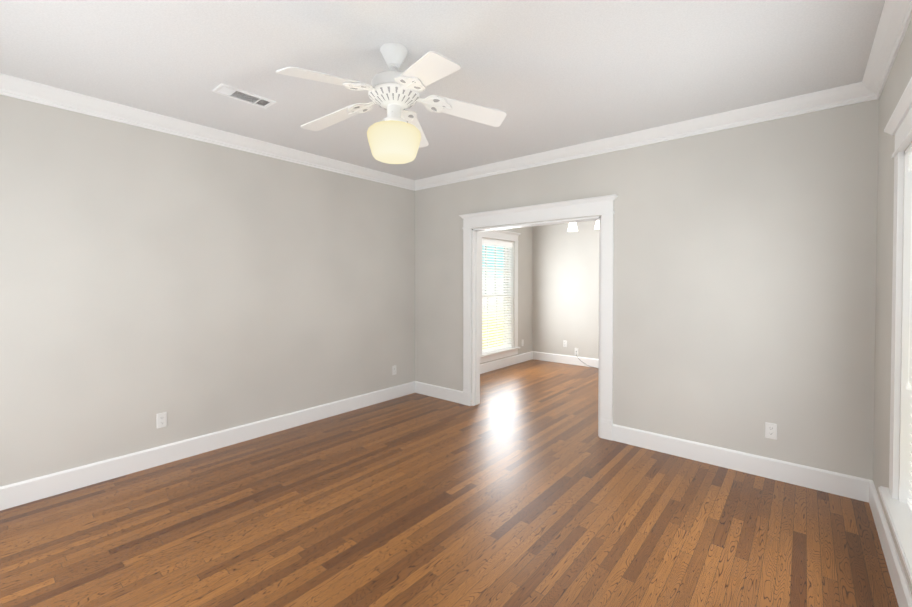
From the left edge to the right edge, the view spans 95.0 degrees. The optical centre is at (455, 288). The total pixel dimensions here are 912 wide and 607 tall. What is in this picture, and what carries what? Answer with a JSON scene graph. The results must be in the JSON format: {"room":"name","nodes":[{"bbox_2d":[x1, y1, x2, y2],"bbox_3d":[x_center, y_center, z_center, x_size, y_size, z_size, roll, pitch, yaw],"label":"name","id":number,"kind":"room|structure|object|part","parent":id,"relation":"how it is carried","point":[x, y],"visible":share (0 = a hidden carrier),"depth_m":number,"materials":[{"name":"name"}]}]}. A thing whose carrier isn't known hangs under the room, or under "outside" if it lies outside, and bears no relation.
{"room":"empty living room","nodes":[
{"label":"empty living room","id":0,"kind":"room"},
{"bbox_2d":[0,95,531,486],"bbox_3d":[-1.084,0.003,4.892,0.200,2.710,7.810,1,1,40],"label":"wall","id":1,"kind":"structure","parent":0,"point":[194,288],"depth_m":3.35,"materials":[{"name":"beige paint"}]},
{"bbox_2d":[156,412,166,427],"bbox_3d":[-2.311,1.039,3.281,0.007,0.115,0.070,1,1,40],"label":"electrical outlet","id":2,"kind":"object","parent":1,"relation":"attached to","point":[161,420],"visible":1,"depth_m":3.28,"materials":[{"name":"white plastic"}]},
{"bbox_2d":[0,381,415,510],"bbox_3d":[-1.973,1.305,3.681,0.018,0.145,4.520,1,1,40],"label":"baseboard","id":3,"kind":"structure","parent":1,"relation":"attached to","point":[60,482],"depth_m":3.33,"materials":[{"name":"white wood"}]},
{"bbox_2d":[0,73,415,190],"bbox_3d":[-1.948,-1.279,3.619,0.084,0.106,4.520,1,1,40],"label":"crown molding","id":4,"kind":"structure","parent":1,"relation":"attached to","point":[11,86],"depth_m":3.28,"materials":[{"name":"white wood"}]},
{"bbox_2d":[392,365,395,374],"bbox_3d":[-0.758,1.009,5.137,0.007,0.115,0.070,1,1,40],"label":"electrical outlet","id":5,"kind":"object","parent":1,"relation":"attached to","point":[394,370],"visible":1,"depth_m":5.13,"materials":[{"name":"white plastic"}]},
{"bbox_2d":[480,230,520,362],"bbox_3d":[0.640,0.104,6.913,0.254,2.110,1.232,1,1,40],"label":"room window","id":6,"kind":"structure","parent":1,"relation":"in","point":[496,282],"depth_m":7.21,"materials":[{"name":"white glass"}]},
{"bbox_3d":[0.600,0.128,6.947,0.088,1.808,0.904,1,1,40],"label":"room window sash","id":7,"kind":"part","parent":6,"relation":"part of","materials":[{"name":"glass"}]},
{"bbox_2d":[482,239,512,353],"bbox_3d":[0.665,0.128,6.893,0.074,1.806,0.900,1,1,40],"label":"window blinds","id":8,"kind":"object","parent":6,"relation":"attached to","point":[506,245],"visible":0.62,"depth_m":6.90,"materials":[{"name":"white plastic"}]},
{"bbox_2d":[480,351,531,373],"bbox_3d":[0.485,1.259,6.618,0.018,0.145,2.880,1,1,40],"label":"baseboard","id":9,"kind":"structure","parent":1,"relation":"attached to","point":[490,366],"depth_m":7.01,"materials":[{"name":"white wood"}]},
{"bbox_2d":[0,0,884,179],"bbox_3d":[0.611,-1.379,3.452,4.620,0.100,7.810,1,1,40],"label":"ceiling","id":10,"kind":"structure","parent":0,"point":[546,75],"depth_m":2.40,"materials":[{"name":"paint"}]},
{"bbox_2d":[212,83,275,108],"bbox_3d":[-1.450,-1.311,2.869,0.160,0.018,0.360,1,1,40],"label":"ceiling vent","id":11,"kind":"object","parent":10,"relation":"in","point":[242,95],"visible":1,"depth_m":2.85,"materials":[{"name":"white metal"}]},
{"bbox_2d":[276,43,505,163],"bbox_3d":[-0.370,-1.010,2.284,1.227,0.602,1.188,1,1,40],"label":"ceiling fan","id":12,"kind":"object","parent":10,"relation":"hanging from","point":[396,135],"visible":1,"depth_m":2.23,"materials":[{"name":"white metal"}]},
{"bbox_3d":[-0.341,-0.813,2.308,0.296,0.208,0.296,1,1,40],"label":"lamp shade","id":13,"kind":"part","parent":12,"relation":"part of","materials":[{"name":"beige glass"}]},
{"bbox_2d":[0,359,898,606],"bbox_3d":[0.611,1.430,3.497,4.620,0.100,7.810,1,1,40],"label":"floor","id":14,"kind":"structure","parent":0,"point":[522,484],"depth_m":2.46,"materials":[{"name":"brown wood"}]},
{"bbox_2d":[532,220,598,358],"bbox_3d":[3.075,-0.021,6.419,4.200,2.710,0.130,1,1,40],"label":"wall","id":15,"kind":"structure","parent":0,"point":[565,264],"depth_m":7.30,"materials":[{"name":"beige paint"}]},
{"bbox_2d":[532,351,598,367],"bbox_3d":[3.027,1.262,6.382,4.220,0.145,0.018,1,1,40],"label":"baseboard","id":16,"kind":"structure","parent":15,"relation":"attached to","point":[558,358],"depth_m":7.30,"materials":[{"name":"white wood"}]},
{"bbox_2d":[575,348,598,368],"bbox_3d":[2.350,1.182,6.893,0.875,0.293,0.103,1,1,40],"label":"wall jack","id":17,"kind":"object","parent":15,"relation":"attached to","point":[576,351],"visible":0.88,"depth_m":7.17,"materials":[{"name":"white plastic"}]},
{"bbox_2d":[568,222,577,231],"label":"pendant light","id":18,"kind":"object","parent":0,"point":[572,227],"depth_m":5.58,"materials":[{"name":"white glass"}]},
{"bbox_2d":[594,220,598,228],"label":"pendant light","id":19,"kind":"object","parent":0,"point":[597,221],"depth_m":5.36,"materials":[{"name":"white glass"}]},
{"bbox_2d":[415,99,878,479],"bbox_3d":[1.130,0.016,4.095,4.220,2.710,0.130,1,1,40],"label":"wall","id":20,"kind":"structure","parent":0,"point":[744,284],"depth_m":3.19,"materials":[{"name":"beige paint"}]},
{"bbox_2d":[416,381,462,403],"bbox_3d":[-0.212,1.282,5.142,0.784,0.145,0.018,1,1,40],"label":"baseboard","id":21,"kind":"structure","parent":20,"relation":"attached to","point":[435,391],"depth_m":5.12,"materials":[{"name":"white wood"}]},
{"bbox_2d":[459,194,617,440],"bbox_3d":[0.800,0.263,4.375,1.792,2.207,0.238,1,1,40],"label":"door frame","id":22,"kind":"structure","parent":20,"relation":"attached to","point":[603,206],"depth_m":4.15,"materials":[{"name":"white wood"}]},
{"bbox_2d":[416,82,859,190],"bbox_3d":[1.054,-1.285,3.999,4.020,0.106,0.084,1,1,40],"label":"crown molding","id":23,"kind":"structure","parent":20,"relation":"attached to","point":[849,94],"depth_m":3.40,"materials":[{"name":"white wood"}]},
{"bbox_2d":[612,424,863,500],"bbox_3d":[2.051,1.312,3.249,1.654,0.145,0.018,1,1,40],"label":"baseboard","id":24,"kind":"structure","parent":20,"relation":"attached to","point":[849,486],"depth_m":3.12,"materials":[{"name":"white wood"}]},
{"bbox_2d":[765,422,776,439],"bbox_3d":[2.298,1.042,3.045,0.070,0.115,0.007,1,1,40],"label":"electrical outlet","id":25,"kind":"object","parent":20,"relation":"attached to","point":[770,430],"visible":1,"depth_m":3.04,"materials":[{"name":"white plastic"}]},
{"bbox_2d":[873,18,911,593],"bbox_3d":[2.305,0.048,2.056,0.200,2.710,7.810,1,1,40],"label":"wall","id":26,"kind":"structure","parent":0,"point":[900,74],"depth_m":2.37,"materials":[{"name":"beige paint"}]},
{"bbox_2d":[860,0,911,102],"bbox_3d":[1.224,-1.237,0.965,0.084,0.106,4.520,1,1,40],"label":"crown molding","id":27,"kind":"structure","parent":26,"relation":"attached to","point":[895,19],"depth_m":2.16,"materials":[{"name":"white wood"}]},
{"bbox_2d":[864,478,911,606],"bbox_3d":[1.250,1.348,0.985,0.018,0.145,4.520,1,1,40],"label":"baseboard","id":28,"kind":"structure","parent":26,"relation":"attached to","point":[903,594],"depth_m":2.09,"materials":[{"name":"white wood"}]},
{"bbox_2d":[878,77,911,583],"bbox_3d":[1.916,0.173,1.635,0.254,1.920,1.032,1,1,40],"label":"window","id":29,"kind":"structure","parent":26,"relation":"in","point":[899,127],"depth_m":1.95,"materials":[{"name":"white wood"}]},
{"bbox_2d":[906,152,911,511],"bbox_3d":[1.891,0.195,1.655,0.074,1.616,0.700,1,1,40],"label":"window blinds","id":30,"kind":"object","parent":29,"relation":"attached to","point":[908,387],"visible":1,"depth_m":1.88,"materials":[{"name":"white plastic"}]},
{"label":"outside","id":31,"kind":"structure","parent":0,"visible":0},
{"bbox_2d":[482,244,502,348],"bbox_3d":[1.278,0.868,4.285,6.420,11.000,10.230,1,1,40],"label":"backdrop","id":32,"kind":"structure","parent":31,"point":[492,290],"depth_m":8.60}
]}

